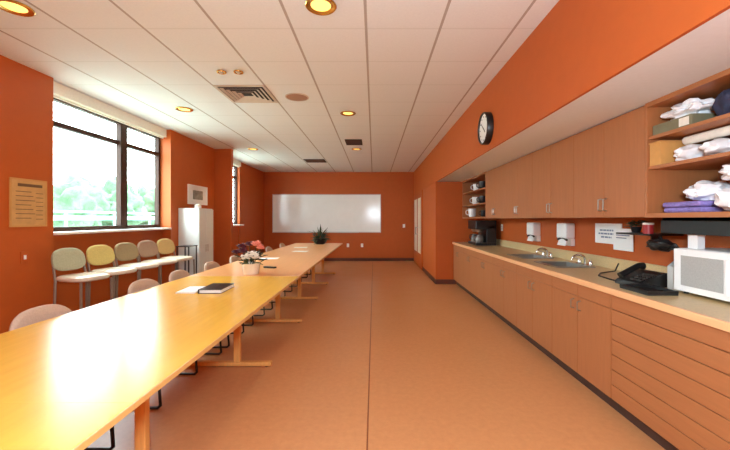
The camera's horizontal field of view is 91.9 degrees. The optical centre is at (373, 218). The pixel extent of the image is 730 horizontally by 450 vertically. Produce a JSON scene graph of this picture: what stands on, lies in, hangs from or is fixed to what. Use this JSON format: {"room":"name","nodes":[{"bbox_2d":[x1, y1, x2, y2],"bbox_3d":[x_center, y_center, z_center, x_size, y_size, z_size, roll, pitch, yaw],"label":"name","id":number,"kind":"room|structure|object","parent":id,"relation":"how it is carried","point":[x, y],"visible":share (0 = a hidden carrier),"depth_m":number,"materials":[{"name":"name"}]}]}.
{"room":"common room","nodes":[
{"label":"common room","id":0,"kind":"room"},
{"bbox_2d":[0,55,263,333],"bbox_3d":[-3.510,-0.085,4.600,0.620,2.970,14.400,0,0,0],"label":"wall","id":1,"kind":"structure","parent":0,"point":[26,93],"depth_m":4.21,"materials":[{"name":"orange paint"}]},
{"bbox_2d":[20,251,27,263],"bbox_3d":[-3.562,0.390,3.600,0.015,0.120,0.080,0,0,0],"label":"light switch","id":2,"kind":"object","parent":1,"relation":"attached to","point":[23,255],"visible":1,"depth_m":3.59,"materials":[{"name":"orange paint"}]},
{"bbox_2d":[9,177,46,226],"bbox_3d":[-3.561,-0.165,3.645,0.014,0.490,0.390,0,0,0],"label":"notice","id":3,"kind":"object","parent":1,"relation":"attached to","point":[27,197],"visible":1,"depth_m":3.62,"materials":[{"name":"beige cardboard"}]},
{"bbox_2d":[16,183,42,218],"bbox_3d":[-3.557,-0.177,3.650,0.002,0.365,0.290,0,0,0],"label":"print","id":4,"kind":"object","parent":3,"relation":"attached to","point":[29,196],"depth_m":3.65},
{"bbox_2d":[53,97,171,234],"bbox_3d":[-3.685,-0.640,5.065,0.270,1.640,2.270,0,0,0],"label":"window","id":5,"kind":"structure","parent":1,"relation":"in","point":[121,143],"depth_m":5.20,"materials":[{"name":"brown metal"}]},
{"bbox_2d":[53,81,165,138],"bbox_3d":[-3.678,-1.482,5.065,0.105,0.167,2.210,0,0,0],"label":"roller blind","id":6,"kind":"object","parent":5,"relation":"attached to","point":[61,92],"visible":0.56,"depth_m":4.74,"materials":[{"name":"beige fabric"}]},
{"bbox_2d":[187,184,207,204],"bbox_3d":[-3.554,-0.480,7.130,0.028,0.380,0.760,0,0,0],"label":"framed picture","id":7,"kind":"object","parent":1,"relation":"attached to","point":[196,194],"visible":0.99,"depth_m":7.08,"materials":[{"name":"beige paper"}]},
{"bbox_2d":[193,190,202,199],"bbox_3d":[-3.555,-0.480,7.130,0.002,0.180,0.400,0,0,0],"label":"print","id":8,"kind":"object","parent":7,"relation":"attached to","point":[197,194],"depth_m":7.13},
{"bbox_2d":[233,158,240,167],"bbox_3d":[-3.678,-1.482,8.980,0.105,0.167,1.300,0,0,0],"label":"roller blind","id":9,"kind":"object","parent":1,"relation":"attached to","point":[236,163],"visible":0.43,"depth_m":9.38,"materials":[{"name":"beige fabric"}]},
{"bbox_2d":[233,166,243,225],"bbox_3d":[-3.685,-0.640,8.980,0.270,1.640,1.360,0,0,0],"label":"window","id":10,"kind":"structure","parent":1,"relation":"in","point":[234,167],"depth_m":9.60,"materials":[{"name":"white glass"}]},
{"bbox_2d":[0,0,558,171],"bbox_3d":[-0.620,-1.630,4.600,6.400,0.120,14.800,0,0,0],"label":"ceiling","id":11,"kind":"structure","parent":0,"point":[408,70],"depth_m":3.50,"materials":[{"name":"tile"}]},
{"bbox_2d":[0,0,35,16],"bbox_3d":[-2.660,-1.562,2.610,0.232,0.013,0.232,0,0,0],"label":"recessed light","id":12,"kind":"object","parent":11,"relation":"in","point":[14,7],"visible":1,"depth_m":2.62,"materials":[{"name":"gold metal"}]},
{"bbox_2d":[175,107,192,111],"bbox_3d":[-2.710,-1.562,5.040,0.232,0.013,0.232,0,0,0],"label":"recessed light","id":13,"kind":"object","parent":11,"relation":"in","point":[182,109],"visible":1,"depth_m":5.05,"materials":[{"name":"gold metal"}]},
{"bbox_2d":[213,85,277,102],"bbox_3d":[-1.588,-1.560,4.435,0.600,0.018,0.600,0,0,0],"label":"ceiling vent","id":14,"kind":"object","parent":11,"relation":"in","point":[234,93],"visible":1,"depth_m":4.41,"materials":[{"name":"metal"}]},
{"bbox_2d":[285,93,308,100],"bbox_3d":[-0.990,-1.563,4.540,0.300,0.011,0.300,0,0,0],"label":"ceiling speaker","id":15,"kind":"object","parent":11,"relation":"attached to","point":[291,96],"visible":1,"depth_m":4.53},
{"bbox_2d":[303,159,326,162],"bbox_3d":[-1.580,-1.563,9.500,0.550,0.011,0.500,0,0,0],"label":"ceiling vent","id":16,"kind":"object","parent":11,"relation":"in","point":[306,160],"visible":1,"depth_m":9.44,"materials":[{"name":"brown metal"}]},
{"bbox_2d":[305,0,336,14],"bbox_3d":[-0.390,-1.562,2.590,0.232,0.013,0.232,0,0,0],"label":"recessed light","id":17,"kind":"object","parent":11,"relation":"in","point":[318,7],"visible":1,"depth_m":2.60,"materials":[{"name":"gold metal"}]},
{"bbox_2d":[340,111,355,115],"bbox_3d":[-0.385,-1.562,5.230,0.232,0.013,0.232,0,0,0],"label":"recessed light","id":18,"kind":"object","parent":11,"relation":"in","point":[344,113],"visible":1,"depth_m":5.24,"materials":[{"name":"gold metal"}]},
{"bbox_2d":[345,139,362,144],"bbox_3d":[-0.410,-1.563,7.200,0.340,0.011,0.500,0,0,0],"label":"ceiling vent","id":19,"kind":"object","parent":11,"relation":"in","point":[348,141],"visible":1,"depth_m":7.13,"materials":[{"name":"brown metal"}]},
{"bbox_2d":[264,172,413,257],"bbox_3d":[-0.760,-0.085,11.875,6.680,2.970,0.150,0,0,0],"label":"wall","id":20,"kind":"structure","parent":0,"point":[396,189],"depth_m":11.80,"materials":[{"name":"orange paint"}]},
{"bbox_2d":[272,194,380,232],"bbox_3d":[-1.580,-0.182,11.761,3.620,1.285,0.073,0,0,0],"label":"whiteboard","id":21,"kind":"object","parent":20,"relation":"attached to","point":[291,213],"visible":0.99,"depth_m":11.78,"materials":[{"name":"ceramic"}]},
{"bbox_2d":[294,232,358,232],"bbox_3d":[-1.580,0.453,11.749,2.148,0.015,0.049,0,0,0],"label":"tray","id":22,"kind":"object","parent":21,"relation":"on","point":[294,232],"depth_m":11.72,"materials":[{"name":"metal"}]},
{"bbox_2d":[324,258,412,260],"bbox_3d":[-1.171,1.350,11.794,4.978,0.100,0.012,0,0,0],"label":"baseboard","id":23,"kind":"structure","parent":20,"relation":"attached to","point":[325,259],"depth_m":11.79,"materials":[{"name":"brown rubber"}]},
{"bbox_2d":[87,261,664,449],"bbox_3d":[-0.620,1.460,4.600,6.400,0.120,14.800,0,0,0],"label":"floor","id":24,"kind":"structure","parent":0,"point":[386,356],"depth_m":2.90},
{"bbox_2d":[0,403,134,449],"bbox_3d":[-1.505,1.030,-0.130,1.290,0.740,2.799,0,0,0],"label":"conference table","id":25,"kind":"object","parent":24,"relation":"on","point":[23,426],"visible":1,"depth_m":1.14,"materials":[{"name":"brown wood"}]},
{"bbox_2d":[51,248,112,309],"bbox_3d":[-3.198,0.860,3.862,0.492,1.080,0.380,0,0,15],"label":"chair","id":26,"kind":"object","parent":24,"relation":"on","point":[63,259],"visible":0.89,"depth_m":3.83,"materials":[{"name":"beige fabric"}]},
{"bbox_2d":[9,304,161,449],"bbox_3d":[-1.915,0.992,2.360,0.710,0.814,0.492,0,0,0],"label":"chair","id":27,"kind":"object","parent":24,"relation":"on","point":[44,312],"visible":0.13,"depth_m":2.32,"materials":[{"name":"fabric"}]},
{"bbox_2d":[86,245,139,306],"bbox_3d":[-3.198,0.860,4.317,0.492,1.080,0.380,0,0,15],"label":"chair","id":28,"kind":"object","parent":24,"relation":"on","point":[96,255],"visible":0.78,"depth_m":4.29,"materials":[{"name":"yellow fabric"}]},
{"bbox_2d":[114,242,161,297],"bbox_3d":[-3.198,0.860,4.772,0.492,1.080,0.380,0,0,15],"label":"chair","id":29,"kind":"object","parent":24,"relation":"on","point":[125,251],"visible":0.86,"depth_m":4.76,"materials":[{"name":"beige plastic"}]},
{"bbox_2d":[0,276,298,449],"bbox_3d":[-1.505,1.030,2.670,1.290,0.740,2.799,0,0,0],"label":"conference table","id":30,"kind":"object","parent":24,"relation":"on","point":[124,349],"visible":0.87,"depth_m":1.93,"materials":[{"name":"brown wood"}]},
{"bbox_2d":[176,286,204,293],"bbox_3d":[-1.672,0.653,3.260,0.185,0.014,0.270,0,0,0],"label":"paper stack","id":31,"kind":"object","parent":30,"relation":"on","point":[192,289],"visible":0.79,"depth_m":3.19,"materials":[{"name":"white paper"}]},
{"bbox_2d":[198,283,234,293],"bbox_3d":[-1.457,0.642,3.280,0.204,0.036,0.320,0,0,-1],"label":"book","id":32,"kind":"object","parent":30,"relation":"on","point":[215,288],"visible":1,"depth_m":3.19,"materials":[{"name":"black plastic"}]},
{"bbox_2d":[137,240,179,283],"bbox_3d":[-3.198,0.860,5.227,0.492,1.080,0.380,0,0,15],"label":"chair","id":33,"kind":"object","parent":24,"relation":"on","point":[146,248],"visible":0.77,"depth_m":5.23,"materials":[{"name":"beige fabric"}]},
{"bbox_2d":[127,278,221,374],"bbox_3d":[-1.925,0.992,3.408,0.710,0.814,0.492,0,0,2],"label":"chair","id":34,"kind":"object","parent":24,"relation":"on","point":[142,284],"visible":0.12,"depth_m":3.38,"materials":[{"name":"plastic"}]},
{"bbox_2d":[156,239,194,273],"bbox_3d":[-3.198,0.860,5.682,0.492,1.080,0.380,0,0,15],"label":"chair","id":35,"kind":"object","parent":24,"relation":"on","point":[165,246],"visible":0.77,"depth_m":5.68,"materials":[{"name":"beige fabric"}]},
{"bbox_2d":[176,245,197,273],"bbox_3d":[-3.270,0.932,6.170,0.230,0.935,0.290,0,0,0],"label":"metal stand","id":36,"kind":"object","parent":24,"relation":"on","point":[185,246],"visible":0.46,"depth_m":6.20,"materials":[{"name":"grey metal"}]},
{"bbox_2d":[178,208,212,274],"bbox_3d":[-3.368,0.600,6.720,0.395,1.600,0.580,0,0,0],"label":"locker","id":37,"kind":"object","parent":24,"relation":"on","point":[195,225],"visible":0.67,"depth_m":6.43,"materials":[{"name":"white metal"}]},
{"bbox_2d":[169,270,243,347],"bbox_3d":[-1.925,0.992,4.052,0.710,0.814,0.492,0,0,-2],"label":"chair","id":38,"kind":"object","parent":24,"relation":"on","point":[177,274],"visible":0.13,"depth_m":3.98,"materials":[{"name":"fabric"}]},
{"bbox_2d":[204,261,264,325],"bbox_3d":[-1.925,0.992,4.850,0.710,0.814,0.492,0,0,0],"label":"chair","id":39,"kind":"object","parent":24,"relation":"on","point":[209,265],"visible":0.18,"depth_m":4.81,"materials":[{"name":"fabric"}]},
{"bbox_2d":[230,256,274,309],"bbox_3d":[-1.915,0.992,5.652,0.710,0.814,0.492,0,0,-2],"label":"chair","id":40,"kind":"object","parent":24,"relation":"on","point":[232,258],"visible":0.09,"depth_m":5.52,"materials":[{"name":"fabric"}]},
{"bbox_2d":[190,253,329,322],"bbox_3d":[-1.505,1.030,5.470,1.290,0.740,2.799,0,0,0],"label":"conference table","id":41,"kind":"object","parent":24,"relation":"on","point":[288,264],"visible":0.59,"depth_m":4.80,"materials":[{"name":"brown wood"}]},
{"bbox_2d":[232,240,267,274],"bbox_3d":[-1.505,0.461,4.258,0.438,0.397,0.383,0,0,-9],"label":"flower pot","id":42,"kind":"object","parent":41,"relation":"on","point":[249,268],"visible":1,"depth_m":4.22,"materials":[{"name":"white ceramic"}]},
{"bbox_2d":[265,243,342,283],"bbox_3d":[-1.505,1.030,8.270,1.290,0.740,2.799,0,0,0],"label":"conference table","id":43,"kind":"object","parent":24,"relation":"on","point":[311,247],"visible":0.68,"depth_m":7.90,"materials":[{"name":"brown wood"}]},
{"bbox_2d":[309,224,330,243],"bbox_3d":[-1.435,0.390,9.309,0.577,0.539,0.684,0,0,0],"label":"potted plant","id":44,"kind":"object","parent":43,"relation":"on","point":[316,239],"visible":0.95,"depth_m":9.21,"materials":[{"name":"green plant"}]},
{"bbox_2d":[453,244,465,290],"bbox_3d":[2.024,0.969,7.176,0.692,0.863,0.839,0,0,0],"label":"base cabinet","id":45,"kind":"object","parent":24,"relation":"on","point":[457,250],"visible":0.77,"depth_m":7.14,"materials":[{"name":"laminate"}]},
{"bbox_2d":[463,248,479,301],"bbox_3d":[2.024,0.969,6.335,0.692,0.863,0.839,0,0,0],"label":"base cabinet","id":46,"kind":"object","parent":24,"relation":"on","point":[469,256],"visible":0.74,"depth_m":6.32,"materials":[{"name":"laminate"}]},
{"bbox_2d":[476,252,496,315],"bbox_3d":[2.024,0.969,5.494,0.692,0.863,0.839,0,0,0],"label":"base cabinet","id":47,"kind":"object","parent":24,"relation":"on","point":[484,263],"visible":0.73,"depth_m":5.46,"materials":[{"name":"laminate"}]},
{"bbox_2d":[493,257,521,335],"bbox_3d":[2.024,0.969,4.653,0.692,0.863,0.839,0,0,0],"label":"base cabinet","id":48,"kind":"object","parent":24,"relation":"on","point":[504,272],"visible":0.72,"depth_m":4.59,"materials":[{"name":"laminate"}]},
{"bbox_2d":[517,265,557,363],"bbox_3d":[2.024,0.969,3.812,0.692,0.863,0.839,0,0,0],"label":"base cabinet","id":49,"kind":"object","parent":24,"relation":"on","point":[534,288],"visible":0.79,"depth_m":3.74,"materials":[{"name":"laminate"}]},
{"bbox_2d":[552,276,618,411],"bbox_3d":[2.024,0.969,2.971,0.692,0.863,0.839,0,0,0],"label":"base cabinet","id":50,"kind":"object","parent":24,"relation":"on","point":[581,315],"visible":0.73,"depth_m":2.87,"materials":[{"name":"laminate"}]},
{"bbox_2d":[611,295,729,449],"bbox_3d":[2.040,0.969,1.964,0.660,0.863,1.165,0,0,0],"label":"base cabinet","id":51,"kind":"object","parent":24,"relation":"on","point":[670,373],"visible":0.92,"depth_m":2.03,"materials":[{"name":"laminate"}]},
{"bbox_2d":[452,239,729,331],"bbox_3d":[2.032,0.462,4.484,0.694,0.154,6.228,0,0,0],"label":"countertop","id":52,"kind":"structure","parent":51,"relation":"on","point":[709,311],"depth_m":2.99,"materials":[{"name":"laminate"}]},
{"bbox_2d":[468,220,495,245],"bbox_3d":[2.083,0.262,6.850,0.394,0.465,0.560,0,0,0],"label":"coffee brewer","id":53,"kind":"object","parent":52,"relation":"on","point":[486,229],"visible":1,"depth_m":6.58,"materials":[{"name":"black plastic"}]},
{"bbox_2d":[507,254,553,258],"bbox_3d":[2.040,0.578,4.650,0.396,0.182,0.514,0,0,0],"label":"sink","id":54,"kind":"object","parent":52,"relation":"in","point":[522,256],"visible":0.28,"depth_m":4.81,"materials":[{"name":"metal"}]},
{"bbox_2d":[515,255,544,257],"bbox_3d":[2.040,0.581,4.650,0.332,0.176,0.450,0,0,0],"label":"basin","id":55,"kind":"object","parent":54,"relation":"in","point":[521,256],"depth_m":4.87,"materials":[{"name":"metal"}]},
{"bbox_2d":[536,248,553,257],"bbox_3d":[2.221,0.435,4.650,0.177,0.117,0.311,0,0,0],"label":"faucet","id":56,"kind":"object","parent":52,"relation":"on","point":[538,249],"visible":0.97,"depth_m":4.64,"materials":[{"name":"silver metal"}]},
{"bbox_2d":[533,261,595,267],"bbox_3d":[2.040,0.578,3.820,0.396,0.182,0.514,0,0,0],"label":"sink","id":57,"kind":"object","parent":52,"relation":"in","point":[557,264],"visible":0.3,"depth_m":3.97,"materials":[{"name":"metal"}]},
{"bbox_2d":[542,262,584,266],"bbox_3d":[2.040,0.581,3.820,0.332,0.176,0.450,0,0,0],"label":"basin","id":58,"kind":"object","parent":57,"relation":"in","point":[556,264],"depth_m":4.03,"materials":[{"name":"metal"}]},
{"bbox_2d":[571,254,594,265],"bbox_3d":[2.221,0.435,3.820,0.177,0.117,0.311,0,0,0],"label":"faucet","id":59,"kind":"object","parent":52,"relation":"on","point":[590,263],"visible":0.97,"depth_m":3.81,"materials":[{"name":"silver metal"}]},
{"bbox_2d":[598,262,666,287],"bbox_3d":[2.054,0.414,2.914,0.307,0.160,0.840,0,0,11],"label":"desk phone","id":60,"kind":"object","parent":52,"relation":"on","point":[636,273],"visible":0.93,"depth_m":2.63,"materials":[{"name":"black plastic"}]},
{"bbox_2d":[620,284,678,295],"bbox_3d":[1.860,0.479,2.400,0.200,0.030,0.260,0,0,0],"label":"tray","id":61,"kind":"object","parent":52,"relation":"on","point":[646,289],"visible":1,"depth_m":2.38,"materials":[{"name":"plastic"}]},
{"bbox_2d":[667,261,683,291],"bbox_3d":[2.195,0.354,2.460,0.210,0.280,0.110,0,0,0],"label":"file holder","id":62,"kind":"object","parent":52,"relation":"on","point":[670,268],"visible":0.21,"depth_m":2.49,"materials":[{"name":"plastic"}]},
{"bbox_2d":[674,248,729,301],"bbox_3d":[2.179,0.344,2.125,0.353,0.300,0.530,0,0,0],"label":"microwave","id":63,"kind":"object","parent":52,"relation":"on","point":[704,272],"visible":1,"depth_m":2.17,"materials":[{"name":"white plastic"}]},
{"bbox_2d":[688,235,705,248],"bbox_3d":[2.100,0.148,2.300,0.054,0.090,0.074,0,0,0],"label":"carton","id":64,"kind":"object","parent":63,"relation":"on","point":[694,241],"visible":0.98,"depth_m":2.27,"materials":[{"name":"white cardboard"}]},
{"bbox_2d":[423,182,729,278],"bbox_3d":[1.930,0.300,4.600,1.200,2.200,14.400,0,0,0],"label":"wall","id":65,"kind":"structure","parent":0,"point":[443,223],"depth_m":5.98,"materials":[{"name":"orange paint"}]},
{"bbox_2d":[414,190,422,269],"bbox_3d":[1.286,0.300,10.580,0.087,2.200,1.920,0,0,0],"label":"door","id":66,"kind":"structure","parent":65,"relation":"in","point":[418,197],"depth_m":10.28,"materials":[{"name":"orange paint"}]},
{"bbox_2d":[413,258,435,283],"bbox_3d":[1.324,1.350,9.694,0.012,0.100,4.188,0,0,0],"label":"baseboard","id":67,"kind":"structure","parent":65,"relation":"attached to","point":[424,270],"depth_m":8.54,"materials":[{"name":"brown rubber"}]},
{"bbox_2d":[436,279,455,283],"bbox_3d":[1.545,1.350,7.594,0.430,0.100,0.012,0,0,0],"label":"baseboard","id":68,"kind":"structure","parent":65,"relation":"attached to","point":[438,281],"depth_m":7.59,"materials":[{"name":"brown rubber"}]},
{"bbox_2d":[462,172,492,218],"bbox_3d":[2.129,-0.404,6.721,0.498,0.788,1.556,0,0,0],"label":"open shelf unit","id":69,"kind":"object","parent":65,"relation":"attached to","point":[467,192],"visible":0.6,"depth_m":7.46,"materials":[{"name":"laminate"}]},
{"bbox_2d":[465,209,475,216],"bbox_3d":[1.982,-0.126,7.189,0.194,0.170,0.153,0,0,-31],"label":"cup","id":70,"kind":"object","parent":69,"relation":"on","point":[471,212],"visible":0.98,"depth_m":7.15,"materials":[{"name":"white ceramic"}]},
{"bbox_2d":[470,197,478,203],"bbox_3d":[1.984,-0.356,6.960,0.171,0.150,0.135,0,0,31],"label":"cup","id":71,"kind":"object","parent":69,"relation":"on","point":[474,199],"visible":0.76,"depth_m":6.90,"materials":[{"name":"white ceramic"}]},
{"bbox_2d":[476,181,484,188],"bbox_3d":[1.984,-0.616,6.510,0.171,0.150,0.135,0,0,31],"label":"cup","id":72,"kind":"object","parent":69,"relation":"on","point":[481,183],"visible":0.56,"depth_m":6.45,"materials":[{"name":"black ceramic"}]},
{"bbox_2d":[478,112,493,144],"bbox_3d":[1.292,-1.050,4.100,0.074,0.370,0.370,0,0,0],"label":"wall clock","id":73,"kind":"object","parent":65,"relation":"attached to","point":[486,121],"visible":1,"depth_m":4.04,"materials":[{"name":"black plastic"}]},
{"bbox_2d":[486,164,504,217],"bbox_3d":[2.113,-0.404,5.504,0.530,0.788,0.870,0,0,0],"label":"upper cabinet","id":74,"kind":"object","parent":65,"relation":"attached to","point":[495,178],"visible":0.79,"depth_m":5.46,"materials":[{"name":"laminate"}]},
{"bbox_2d":[505,152,532,217],"bbox_3d":[2.113,-0.404,4.631,0.530,0.788,0.870,0,0,0],"label":"upper cabinet","id":75,"kind":"object","parent":65,"relation":"attached to","point":[518,172],"visible":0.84,"depth_m":4.56,"materials":[{"name":"laminate"}]},
{"bbox_2d":[527,222,540,240],"bbox_3d":[2.322,0.185,5.140,0.114,0.270,0.220,0,0,0],"label":"dispenser","id":76,"kind":"object","parent":65,"relation":"attached to","point":[533,228],"visible":1,"depth_m":5.05,"materials":[{"name":"white plastic"}]},
{"bbox_2d":[532,134,575,217],"bbox_3d":[2.113,-0.404,3.759,0.530,0.788,0.870,0,0,0],"label":"upper cabinet","id":77,"kind":"object","parent":65,"relation":"attached to","point":[553,164],"visible":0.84,"depth_m":3.68,"materials":[{"name":"laminate"}]},
{"bbox_2d":[557,223,574,245],"bbox_3d":[2.322,0.185,4.280,0.114,0.270,0.220,0,0,0],"label":"dispenser","id":78,"kind":"object","parent":65,"relation":"attached to","point":[565,231],"visible":1,"depth_m":4.19,"materials":[{"name":"white plastic"}]},
{"bbox_2d":[557,239,566,245],"bbox_3d":[2.285,0.278,4.280,0.040,0.085,0.180,0,0,0],"label":"paper towel","id":79,"kind":"object","parent":78,"relation":"hanging from","point":[563,242],"depth_m":4.27,"materials":[{"name":"white paper"}]},
{"bbox_2d":[414,0,729,193],"bbox_3d":[1.930,-1.185,4.600,1.200,0.771,14.400,0,0,0],"label":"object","id":80,"kind":"structure","parent":65,"relation":"attached to","point":[579,46],"depth_m":2.46,"materials":[{"name":"orange paint"}]},
{"bbox_2d":[496,239,666,272],"bbox_3d":[2.369,0.460,4.484,0.021,0.150,6.228,0,0,0],"label":"backsplash","id":81,"kind":"structure","parent":65,"relation":"attached to","point":[602,261],"depth_m":3.91,"materials":[{"name":"laminate"}]},
{"bbox_2d":[437,9,729,181],"bbox_3d":[1.865,-0.806,2.500,1.030,0.012,10.200,0,0,0],"label":"soffit","id":82,"kind":"structure","parent":65,"relation":"attached to","point":[703,52],"depth_m":2.21,"materials":[{"name":"white paint"}]},
{"bbox_2d":[595,223,621,243],"bbox_3d":[2.372,0.147,3.580,0.012,0.205,0.400,0,0,0],"label":"wall sign","id":83,"kind":"object","parent":65,"relation":"attached to","point":[603,231],"visible":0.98,"depth_m":3.61,"materials":[{"name":"white paper"}]},
{"bbox_2d":[599,229,612,237],"bbox_3d":[2.367,0.150,3.585,0.001,0.086,0.270,0,0,0],"label":"print","id":84,"kind":"object","parent":83,"relation":"attached to","point":[603,233],"depth_m":3.60},
{"bbox_2d":[574,105,644,217],"bbox_3d":[2.113,-0.404,2.886,0.530,0.788,0.870,0,0,0],"label":"upper cabinet","id":85,"kind":"object","parent":65,"relation":"attached to","point":[609,156],"visible":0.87,"depth_m":2.78,"materials":[{"name":"laminate"}]},
{"bbox_2d":[613,228,632,251],"bbox_3d":[2.363,0.195,3.350,0.008,0.210,0.260,0,0,0],"label":"wall sign","id":86,"kind":"object","parent":65,"relation":"attached to","point":[623,242],"visible":0.95,"depth_m":3.35,"materials":[{"name":"white paper"}]},
{"bbox_2d":[616,232,683,239],"bbox_3d":[2.243,0.163,2.893,0.265,0.094,0.375,0,0,0],"label":"shelf","id":87,"kind":"object","parent":65,"relation":"attached to","point":[655,235],"visible":0.75,"depth_m":2.82,"materials":[{"name":"black plastic"}]},
{"bbox_2d":[624,220,647,232],"bbox_3d":[2.243,0.063,3.025,0.154,0.104,0.156,0,0,-34],"label":"pot","id":88,"kind":"object","parent":87,"relation":"on","point":[632,225],"visible":0.98,"depth_m":3.00,"materials":[{"name":"black plastic"}]},
{"bbox_2d":[642,223,653,233],"bbox_3d":[2.140,0.071,2.755,0.074,0.087,0.073,0,0,0],"label":"tin","id":89,"kind":"object","parent":87,"relation":"on","point":[648,228],"visible":1,"depth_m":2.73,"materials":[{"name":"red metal"}]},
{"bbox_2d":[645,236,678,251],"bbox_3d":[2.142,0.185,2.631,0.108,0.114,0.268,0,0,0],"label":"hanging bag","id":90,"kind":"object","parent":87,"relation":"hanging from","point":[665,245],"visible":0.95,"depth_m":2.59,"materials":[{"name":"black plastic"}]},
{"bbox_2d":[645,68,729,217],"bbox_3d":[2.129,-0.404,1.949,0.498,0.788,0.996,0,0,0],"label":"open shelf unit","id":91,"kind":"object","parent":65,"relation":"attached to","point":[664,183],"visible":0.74,"depth_m":2.36,"materials":[{"name":"laminate"}]},
{"bbox_2d":[649,141,703,165],"bbox_3d":[2.030,-0.439,2.375,0.290,0.156,0.098,0,0,0],"label":"cardboard box","id":92,"kind":"object","parent":91,"relation":"on","point":[661,152],"visible":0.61,"depth_m":2.33,"materials":[{"name":"cardboard"}]},
{"bbox_2d":[653,113,716,134],"bbox_3d":[2.029,-0.601,2.270,0.242,0.070,0.300,0,0,0],"label":"carton","id":93,"kind":"object","parent":91,"relation":"on","point":[691,118],"visible":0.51,"depth_m":2.19,"materials":[{"name":"green cardboard"}]},
{"bbox_2d":[660,98,714,119],"bbox_3d":[2.018,-0.695,2.234,0.249,0.114,0.328,0,0,0],"label":"plastic bag","id":94,"kind":"object","parent":93,"relation":"on","point":[691,105],"visible":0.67,"depth_m":2.17,"materials":[{"name":"white plastic"}]},
{"bbox_2d":[673,144,705,160],"bbox_3d":[2.035,-0.418,2.226,0.276,0.114,0.178,0,0,0],"label":"bundle","id":95,"kind":"object","parent":91,"relation":"on","point":[690,151],"visible":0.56,"depth_m":2.18,"materials":[{"name":"fabric"}]},
{"bbox_2d":[661,218,729,235],"bbox_3d":[2.195,0.045,1.990,0.330,0.110,1.020,0,0,0],"label":"rack","id":96,"kind":"object","parent":91,"relation":"hanging from","point":[691,226],"visible":0.94,"depth_m":2.26,"materials":[{"name":"black plastic"}]},
{"bbox_2d":[663,201,729,212],"bbox_3d":[2.055,-0.075,2.206,0.290,0.069,0.276,0,0,0],"label":"folded cloth","id":97,"kind":"object","parent":91,"relation":"on","point":[687,206],"visible":0.86,"depth_m":2.13,"materials":[{"name":"purple fabric"}]},
{"bbox_2d":[683,180,729,200],"bbox_3d":[2.091,-0.177,2.178,0.288,0.130,0.249,0,0,0],"label":"plastic bag","id":98,"kind":"object","parent":97,"relation":"on","point":[703,190],"visible":0.78,"depth_m":2.13,"materials":[{"name":"white plastic"}]},
{"bbox_2d":[719,164,729,179],"bbox_3d":[2.051,-0.265,1.927,0.256,0.110,0.234,0,0,-38],"label":"plastic bag","id":99,"kind":"object","parent":98,"relation":"on","point":[725,170],"visible":1,"depth_m":1.95,"materials":[{"name":"white plastic"}]},
{"bbox_2d":[698,138,729,155],"bbox_3d":[2.029,-0.418,2.026,0.265,0.113,0.189,0,0,0],"label":"bundle","id":100,"kind":"object","parent":91,"relation":"on","point":[719,145],"visible":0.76,"depth_m":1.99,"materials":[{"name":"fabric"}]},
{"bbox_2d":[682,125,729,144],"bbox_3d":[2.030,-0.507,2.060,0.056,0.056,0.480,0,0,0],"label":"roll","id":101,"kind":"object","parent":100,"relation":"on","point":[723,131],"visible":0.99,"depth_m":2.13,"materials":[{"name":"white fabric"}]},
{"bbox_2d":[712,89,729,115],"bbox_3d":[2.048,-0.650,1.948,0.275,0.165,0.250,0,0,0],"label":"folded cloth","id":102,"kind":"object","parent":91,"relation":"on","point":[721,106],"visible":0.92,"depth_m":1.96,"materials":[{"name":"blue fabric"}]},
{"bbox_2d":[714,188,729,209],"bbox_3d":[2.042,-0.123,1.931,0.269,0.161,0.281,0,0,-34],"label":"plastic bag","id":103,"kind":"object","parent":91,"relation":"on","point":[722,198],"visible":1,"depth_m":1.93,"materials":[{"name":"white plastic"}]},
{"label":"outside","id":104,"kind":"structure","parent":0,"visible":0},
{"bbox_3d":[-37.150,1.950,25.000,65.700,0.100,110.000,0,0,0],"label":"ground","id":105,"kind":"structure","parent":104,"visible":0},
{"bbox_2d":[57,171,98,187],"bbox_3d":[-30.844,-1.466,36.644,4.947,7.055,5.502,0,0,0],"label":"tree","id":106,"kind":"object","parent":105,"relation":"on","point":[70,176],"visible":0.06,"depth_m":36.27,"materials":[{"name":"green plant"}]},
{"bbox_2d":[53,177,109,226],"bbox_3d":[-24.111,-0.666,27.985,4.869,5.298,4.792,0,0,0],"label":"tree","id":107,"kind":"object","parent":105,"relation":"on","point":[76,195],"visible":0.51,"depth_m":26.91,"materials":[{"name":"green plant"}]},
{"bbox_2d":[97,176,138,195],"bbox_3d":[-30.933,-1.529,42.443,5.550,7.482,5.642,0,0,0],"label":"tree","id":108,"kind":"object","parent":105,"relation":"on","point":[109,187],"visible":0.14,"depth_m":41.30,"materials":[{"name":"green plant"}]},
{"bbox_2d":[102,190,147,225],"bbox_3d":[-24.056,-0.504,33.218,4.911,4.829,4.891,0,0,0],"label":"tree","id":109,"kind":"object","parent":105,"relation":"on","point":[134,203],"visible":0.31,"depth_m":32.52,"materials":[{"name":"green plant"}]},
{"bbox_2d":[53,210,233,226],"bbox_3d":[-14.000,0.755,23.000,0.080,2.290,28.000,0,0,0],"label":"railing","id":110,"kind":"object","parent":105,"relation":"on","point":[65,217],"visible":0.11,"depth_m":17.71,"materials":[{"name":"white metal"}]},
{"bbox_2d":[137,184,154,195],"bbox_3d":[-30.973,-1.441,48.663,5.591,6.769,5.206,0,0,0],"label":"tree","id":111,"kind":"object","parent":105,"relation":"on","point":[140,185],"visible":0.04,"depth_m":47.89,"materials":[{"name":"green plant"}]},
{"bbox_2d":[139,186,154,224],"bbox_3d":[-23.936,-0.778,38.554,4.484,5.376,4.905,0,0,-34],"label":"tree","id":112,"kind":"object","parent":105,"relation":"on","point":[148,196],"visible":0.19,"depth_m":36.91,"materials":[{"name":"green plant"}]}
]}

